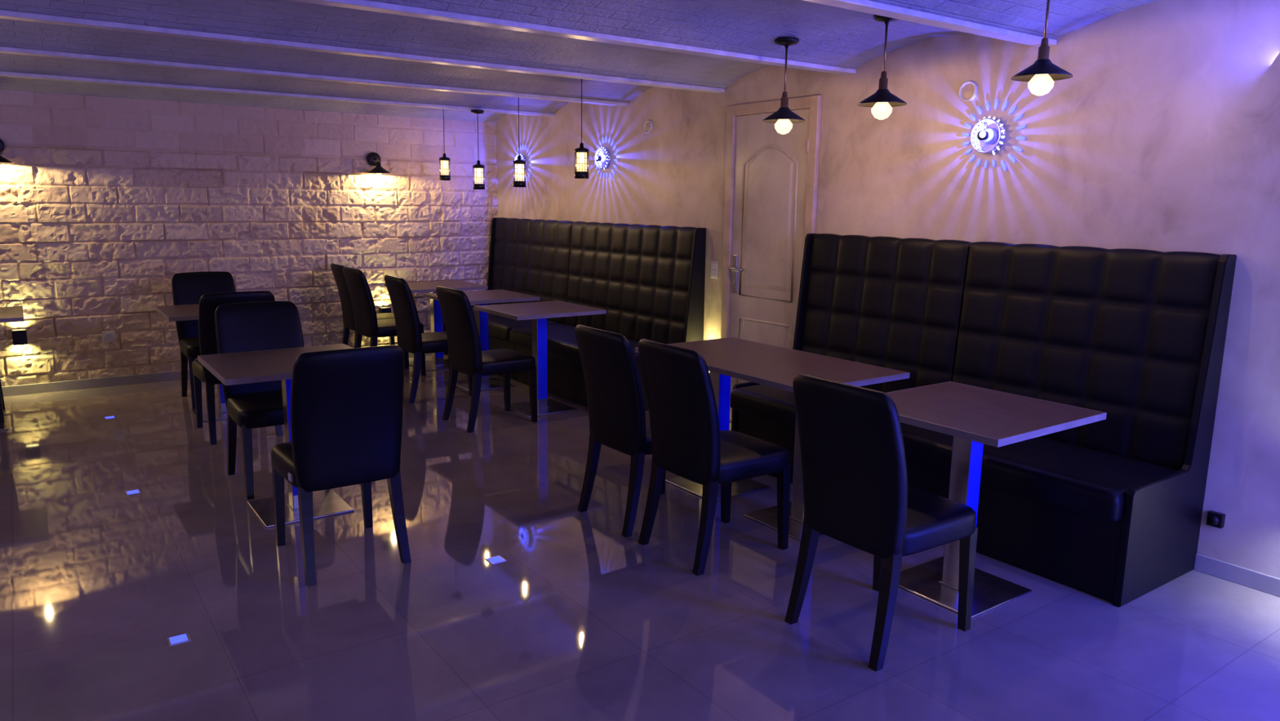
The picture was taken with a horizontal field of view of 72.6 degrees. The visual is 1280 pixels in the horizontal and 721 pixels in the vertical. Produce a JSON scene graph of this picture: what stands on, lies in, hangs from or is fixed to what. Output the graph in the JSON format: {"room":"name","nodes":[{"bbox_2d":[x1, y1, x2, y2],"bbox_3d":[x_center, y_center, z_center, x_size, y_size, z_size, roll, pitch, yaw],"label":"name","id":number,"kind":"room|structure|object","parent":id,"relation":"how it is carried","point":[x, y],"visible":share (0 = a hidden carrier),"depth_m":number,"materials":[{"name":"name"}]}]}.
{"room":"restaurant dining room","nodes":[
{"label":"restaurant dining room","id":0,"kind":"room"},
{"bbox_2d":[0,89,498,386],"bbox_3d":[-3.912,-1.049,7.279,6.000,2.450,0.049,-7,13,-35],"label":"wall","id":1,"kind":"structure","parent":0,"point":[104,200],"depth_m":7.36,"materials":[{"name":"stone"}]},
{"bbox_2d":[0,138,12,163],"bbox_3d":[-4.755,-1.549,6.420,0.204,0.207,0.240,-7,13,-35],"label":"wall sconce","id":2,"kind":"object","parent":1,"relation":"attached to","point":[2,160],"visible":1,"depth_m":6.51,"materials":[{"name":"black metal"}]},
{"bbox_2d":[11,328,27,345],"bbox_3d":[-4.790,-0.182,6.732,0.090,0.110,0.090,-7,13,-35],"label":"box light","id":3,"kind":"object","parent":1,"relation":"attached to","point":[19,335],"visible":1,"depth_m":6.70,"materials":[{"name":"black metal"}]},
{"bbox_2d":[102,330,115,342],"bbox_3d":[-4.330,-0.194,7.107,0.090,0.090,0.016,-7,13,-35],"label":"power outlet","id":4,"kind":"object","parent":1,"relation":"attached to","point":[108,336],"visible":1,"depth_m":7.10,"materials":[{"name":"white plastic"}]},
{"bbox_2d":[1,351,431,395],"bbox_3d":[-4.194,0.150,7.302,5.340,0.075,0.055,-7,13,-35],"label":"baseboard","id":5,"kind":"structure","parent":1,"relation":"attached to","point":[10,390],"depth_m":7.09,"materials":[{"name":"tile"}]},
{"bbox_2d":[366,152,390,173],"bbox_3d":[-2.420,-1.820,8.049,0.204,0.207,0.240,-7,13,-35],"label":"wall sconce","id":6,"kind":"object","parent":1,"relation":"attached to","point":[373,159],"visible":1,"depth_m":8.09,"materials":[{"name":"black metal"}]},
{"bbox_2d":[378,306,391,313],"bbox_3d":[-2.446,-0.453,8.367,0.090,0.110,0.090,-7,13,-35],"label":"box light","id":7,"kind":"object","parent":1,"relation":"attached to","point":[381,309],"visible":0.47,"depth_m":8.33,"materials":[{"name":"black metal"}]},
{"bbox_2d":[0,0,1160,122],"bbox_3d":[-0.853,-1.352,2.845,6.000,0.115,10.600,-7,13,-35],"label":"ceiling","id":8,"kind":"structure","parent":0,"point":[828,35],"depth_m":4.62,"materials":[{"name":"paint"}]},
{"bbox_2d":[439,115,450,180],"bbox_3d":[-1.805,-2.012,8.031,0.110,0.693,0.110,-7,13,-35],"label":"pendant lamp","id":9,"kind":"object","parent":8,"relation":"hanging from","point":[444,158],"visible":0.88,"depth_m":8.04,"materials":[{"name":"black metal"}]},
{"bbox_2d":[471,110,484,189],"bbox_3d":[-1.385,-1.799,7.464,0.110,0.658,0.110,-7,13,-35],"label":"pendant lamp","id":10,"kind":"object","parent":8,"relation":"hanging from","point":[476,186],"visible":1,"depth_m":7.46,"materials":[{"name":"black metal"}]},
{"bbox_2d":[512,97,525,186],"bbox_3d":[-0.951,-1.744,6.852,0.110,0.750,0.110,-7,13,-35],"label":"pendant lamp","id":11,"kind":"object","parent":8,"relation":"hanging from","point":[516,184],"visible":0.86,"depth_m":6.87,"materials":[{"name":"black metal"}]},
{"bbox_2d":[574,79,588,178],"bbox_3d":[-0.408,-1.634,6.092,0.110,0.711,0.110,-7,13,-35],"label":"pendant lamp","id":12,"kind":"object","parent":8,"relation":"hanging from","point":[578,175],"visible":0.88,"depth_m":6.11,"materials":[{"name":"black metal"}]},
{"bbox_2d":[762,37,804,127],"bbox_3d":[0.748,-1.406,4.492,0.220,0.470,0.220,-7,13,-35],"label":"pendant lamp","id":13,"kind":"object","parent":8,"relation":"hanging from","point":[784,116],"visible":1,"depth_m":4.47,"materials":[{"name":"black metal"}]},
{"bbox_2d":[857,14,906,111],"bbox_3d":[1.114,-1.335,3.978,0.220,0.459,0.220,-7,13,-35],"label":"pendant lamp","id":14,"kind":"object","parent":8,"relation":"hanging from","point":[882,98],"visible":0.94,"depth_m":3.97,"materials":[{"name":"black metal"}]},
{"bbox_2d":[1010,0,1072,86],"bbox_3d":[1.559,-1.243,3.355,0.220,0.432,0.220,-7,13,-35],"label":"pendant lamp","id":15,"kind":"object","parent":8,"relation":"hanging from","point":[1042,71],"visible":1,"depth_m":3.35,"materials":[{"name":"black metal"}]},
{"bbox_2d":[0,353,1279,720],"bbox_3d":[-0.997,0.985,3.439,6.400,0.100,10.600,-7,13,-35],"label":"floor","id":16,"kind":"structure","parent":0,"point":[582,620],"depth_m":3.38,"materials":[{"name":"tile"}]},
{"bbox_2d":[0,378,4,422],"bbox_3d":[-4.685,-0.066,5.987,0.452,0.963,0.599,-7,13,-35],"label":"dining chair","id":17,"kind":"object","parent":16,"relation":"on","point":[2,399],"visible":1,"depth_m":5.96,"materials":[{"name":"black leather"}]},
{"bbox_2d":[0,306,24,431],"bbox_3d":[-4.492,0.075,5.786,0.724,0.762,0.704,-7,13,-35],"label":"bistro table","id":18,"kind":"object","parent":16,"relation":"on","point":[13,313],"visible":1,"depth_m":5.83,"materials":[{"name":"laminate"}]},
{"bbox_2d":[103,415,115,419],"bbox_3d":[-3.741,0.402,6.152,0.070,0.004,0.070,-7,13,-35],"label":"floor light","id":19,"kind":"object","parent":16,"relation":"on","point":[113,416],"visible":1,"depth_m":6.14,"materials":[{"name":"metal"}]},
{"bbox_2d":[124,488,141,495],"bbox_3d":[-2.683,0.697,4.614,0.070,0.004,0.070,-7,13,-35],"label":"floor light","id":20,"kind":"object","parent":16,"relation":"on","point":[138,491],"visible":1,"depth_m":4.61,"materials":[{"name":"metal"}]},
{"bbox_2d":[166,632,191,646],"bbox_3d":[-1.636,0.988,3.091,0.070,0.004,0.070,-7,13,-35],"label":"floor light","id":21,"kind":"object","parent":16,"relation":"on","point":[183,637],"visible":1,"depth_m":3.09,"materials":[{"name":"metal"}]},
{"bbox_2d":[154,303,226,422],"bbox_3d":[-3.002,0.004,6.272,0.724,0.762,0.704,-7,13,-35],"label":"bistro table","id":22,"kind":"object","parent":16,"relation":"on","point":[182,312],"visible":0.35,"depth_m":6.15,"materials":[{"name":"laminate"}]},
{"bbox_2d":[171,271,235,408],"bbox_3d":[-3.279,-0.178,6.691,0.452,0.963,0.599,-7,13,-35],"label":"dining chair","id":23,"kind":"object","parent":16,"relation":"on","point":[188,288],"visible":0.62,"depth_m":6.73,"materials":[{"name":"black leather"}]},
{"bbox_2d":[191,290,283,444],"bbox_3d":[-2.670,0.003,5.744,0.452,0.963,0.599,-7,13,-35],"label":"dining chair","id":24,"kind":"object","parent":16,"relation":"on","point":[208,303],"visible":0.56,"depth_m":5.48,"materials":[{"name":"black leather"}]},
{"bbox_2d":[214,301,304,499],"bbox_3d":[-2.018,0.185,4.787,0.452,0.963,0.599,-7,13,-35],"label":"dining chair","id":25,"kind":"object","parent":16,"relation":"on","point":[244,326],"visible":0.67,"depth_m":4.83,"materials":[{"name":"black leather"}]},
{"bbox_2d":[197,343,354,528],"bbox_3d":[-1.722,0.370,4.358,0.724,0.762,0.704,-7,13,-35],"label":"bistro table","id":26,"kind":"object","parent":16,"relation":"on","point":[268,365],"visible":0.57,"depth_m":4.30,"materials":[{"name":"laminate"}]},
{"bbox_2d":[271,344,411,586],"bbox_3d":[-1.302,0.383,3.759,0.452,0.963,0.599,-7,13,-35],"label":"dining chair","id":27,"kind":"object","parent":16,"relation":"on","point":[347,404],"visible":1,"depth_m":3.54,"materials":[{"name":"black leather"}]},
{"bbox_2d":[330,262,408,368],"bbox_3d":[-2.494,-0.414,8.030,0.599,0.963,0.452,-6,12,-33],"label":"dining chair","id":28,"kind":"object","parent":16,"relation":"on","point":[348,322],"visible":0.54,"depth_m":7.87,"materials":[{"name":"black leather"}]},
{"bbox_2d":[342,266,426,375],"bbox_3d":[-2.255,-0.344,7.664,0.599,0.963,0.452,-7,13,-36],"label":"dining chair","id":29,"kind":"object","parent":16,"relation":"on","point":[366,323],"visible":0.77,"depth_m":7.45,"materials":[{"name":"black leather"}]},
{"bbox_2d":[384,274,472,403],"bbox_3d":[-1.677,-0.200,6.912,0.599,0.963,0.452,-6,12,-34],"label":"dining chair","id":30,"kind":"object","parent":16,"relation":"on","point":[411,339],"visible":0.78,"depth_m":6.69,"materials":[{"name":"black leather"}]},
{"bbox_2d":[384,280,488,371],"bbox_3d":[-1.900,-0.327,8.149,0.724,0.762,0.704,-7,13,-35],"label":"bistro table","id":31,"kind":"object","parent":16,"relation":"on","point":[437,362],"visible":0.77,"depth_m":8.10,"materials":[{"name":"laminate"}]},
{"bbox_2d":[423,289,539,391],"bbox_3d":[-1.327,-0.168,7.319,0.724,0.762,0.704,-7,13,-35],"label":"bistro table","id":32,"kind":"object","parent":16,"relation":"on","point":[476,298],"visible":0.66,"depth_m":7.26,"materials":[{"name":"laminate"}]},
{"bbox_2d":[435,285,537,432],"bbox_3d":[-1.079,-0.043,6.099,0.599,0.963,0.452,-7,13,-36],"label":"dining chair","id":33,"kind":"object","parent":16,"relation":"on","point":[466,356],"visible":1,"depth_m":5.93,"materials":[{"name":"black leather"}]},
{"bbox_2d":[484,555,506,564],"bbox_3d":[-0.629,0.869,3.806,0.070,0.004,0.070,-7,13,-35],"label":"floor light","id":34,"kind":"object","parent":16,"relation":"on","point":[495,559],"visible":1,"depth_m":3.80,"materials":[{"name":"metal"}]},
{"bbox_2d":[473,300,606,417],"bbox_3d":[-0.750,-0.014,6.518,0.724,0.762,0.704,-7,13,-35],"label":"bistro table","id":35,"kind":"object","parent":16,"relation":"on","point":[539,313],"visible":0.89,"depth_m":6.47,"materials":[{"name":"laminate"}]},
{"bbox_2d":[442,217,706,410],"bbox_3d":[-0.773,-0.504,7.511,0.707,1.368,3.306,-7,13,-35],"label":"bench","id":36,"kind":"object","parent":16,"relation":"on","point":[648,280],"visible":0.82,"depth_m":7.08,"materials":[{"name":"black leather"}]},
{"bbox_2d":[574,324,665,537],"bbox_3d":[0.014,0.297,4.309,0.599,0.963,0.452,-7,13,-35],"label":"dining chair","id":37,"kind":"object","parent":16,"relation":"on","point":[619,420],"visible":0.8,"depth_m":4.09,"materials":[{"name":"black leather"}]},
{"bbox_2d":[637,338,791,575],"bbox_3d":[0.322,0.377,3.897,0.599,0.963,0.452,-7,13,-35],"label":"dining chair","id":38,"kind":"object","parent":16,"relation":"on","point":[688,442],"visible":1,"depth_m":3.73,"materials":[{"name":"black leather"}]},
{"bbox_2d":[635,337,910,541],"bbox_3d":[0.624,0.367,4.524,0.704,0.762,1.274,-7,13,-35],"label":"dining table","id":39,"kind":"object","parent":16,"relation":"on","point":[765,364],"visible":0.53,"depth_m":4.34,"materials":[{"name":"laminate"}]},
{"bbox_2d":[784,373,977,671],"bbox_3d":[0.875,0.518,3.163,0.599,0.963,0.452,-7,13,-35],"label":"dining chair","id":40,"kind":"object","parent":16,"relation":"on","point":[857,493],"visible":1,"depth_m":2.98,"materials":[{"name":"black leather"}]},
{"bbox_2d":[729,233,1236,607],"bbox_3d":[1.466,0.092,4.401,0.707,1.368,2.321,-7,13,-35],"label":"bench","id":41,"kind":"object","parent":16,"relation":"on","point":[1110,509],"visible":0.83,"depth_m":3.90,"materials":[{"name":"black leather"}]},
{"bbox_2d":[884,381,1106,617],"bbox_3d":[1.312,0.557,3.535,0.724,0.762,0.704,-7,13,-35],"label":"bistro table","id":42,"kind":"object","parent":16,"relation":"on","point":[975,416],"visible":0.69,"depth_m":3.48,"materials":[{"name":"laminate"}]},
{"bbox_2d":[495,0,1279,577],"bbox_3d":[1.550,-0.646,4.960,0.200,2.620,10.600,-7,13,-35],"label":"wall","id":43,"kind":"structure","parent":0,"point":[1163,135],"depth_m":4.09,"materials":[{"name":"paint"}]},
{"bbox_2d":[0,71,555,116],"bbox_3d":[-3.238,-1.931,6.167,6.000,0.024,0.084,-7,13,-35],"label":"ceiling beam","id":44,"kind":"structure","parent":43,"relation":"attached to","point":[11,74],"depth_m":6.40,"materials":[{"name":"paint"}]},
{"bbox_2d":[0,46,628,106],"bbox_3d":[-2.563,-1.751,5.229,6.000,0.024,0.084,-7,13,-35],"label":"ceiling beam","id":45,"kind":"structure","parent":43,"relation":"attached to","point":[2,49],"depth_m":5.43,"materials":[{"name":"paint"}]},
{"bbox_2d":[0,9,724,93],"bbox_3d":[-1.893,-1.572,4.298,6.000,0.024,0.084,-7,13,-35],"label":"ceiling beam","id":46,"kind":"structure","parent":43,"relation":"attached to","point":[7,15],"depth_m":4.44,"materials":[{"name":"paint"}]},
{"bbox_2d":[514,144,531,181],"bbox_3d":[-1.165,-1.897,8.375,0.105,0.354,0.360,-7,13,-35],"label":"wall sconce","id":47,"kind":"object","parent":43,"relation":"attached to","point":[522,157],"visible":0.66,"depth_m":8.35,"materials":[{"name":"silver metal"}]},
{"bbox_2d":[289,0,855,75],"bbox_3d":[-1.223,-1.394,3.368,6.000,0.024,0.084,-7,13,-35],"label":"ceiling beam","id":48,"kind":"structure","parent":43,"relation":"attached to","point":[364,5],"depth_m":3.94,"materials":[{"name":"paint"}]},
{"bbox_2d":[594,136,617,179],"bbox_3d":[-0.322,-1.672,7.205,0.105,0.354,0.360,-7,13,-35],"label":"wall sconce","id":49,"kind":"object","parent":43,"relation":"attached to","point":[604,158],"visible":1,"depth_m":7.20,"materials":[{"name":"silver metal"}]},
{"bbox_2d":[644,120,653,133],"bbox_3d":[0.062,-1.797,6.710,0.018,0.100,0.100,-7,13,-35],"label":"air vent","id":50,"kind":"object","parent":43,"relation":"in","point":[648,123],"visible":1,"depth_m":6.71,"materials":[{"name":"white plastic"}]},
{"bbox_2d":[710,261,718,278],"bbox_3d":[0.530,-0.647,6.233,0.014,0.120,0.080,-7,13,-35],"label":"light switch","id":51,"kind":"object","parent":43,"relation":"attached to","point":[713,264],"visible":1,"depth_m":6.22,"materials":[{"name":"white plastic"}]},
{"bbox_2d":[720,94,822,421],"bbox_3d":[0.814,-0.585,5.776,0.081,2.190,0.840,-7,13,-35],"label":"door","id":52,"kind":"structure","parent":43,"relation":"in","point":[771,174],"depth_m":5.74,"materials":[{"name":"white wood"}]},
{"bbox_2d":[802,0,1057,47],"bbox_3d":[-0.524,-1.208,2.398,6.000,0.024,0.084,-7,13,-35],"label":"ceiling beam","id":53,"kind":"structure","parent":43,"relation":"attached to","point":[862,6],"depth_m":3.58,"materials":[{"name":"paint"}]},
{"bbox_2d":[958,80,977,102],"bbox_3d":[1.679,-1.377,4.463,0.018,0.104,0.104,-7,13,-35],"label":"air vent","id":54,"kind":"object","parent":43,"relation":"in","point":[968,91],"visible":1,"depth_m":4.46,"materials":[{"name":"white plastic"}]},
{"bbox_2d":[961,98,1025,170],"bbox_3d":[1.733,-1.125,4.350,0.105,0.354,0.360,-7,13,-35],"label":"wall sconce","id":55,"kind":"object","parent":43,"relation":"attached to","point":[989,135],"visible":1,"depth_m":4.35,"materials":[{"name":"silver metal"}]},
{"bbox_2d":[1205,510,1225,528],"bbox_3d":[2.436,0.675,3.693,0.046,0.060,0.060,-7,13,-35],"label":"power socket","id":56,"kind":"object","parent":43,"relation":"attached to","point":[1214,518],"visible":1,"depth_m":3.68,"materials":[{"name":"plastic"}]},
{"bbox_2d":[1193,553,1279,596],"bbox_3d":[2.427,0.877,3.769,0.012,0.075,6.810,-7,13,-35],"label":"baseboard","id":57,"kind":"structure","parent":43,"relation":"attached to","point":[1237,574],"depth_m":3.65,"materials":[{"name":"tile"}]}
]}

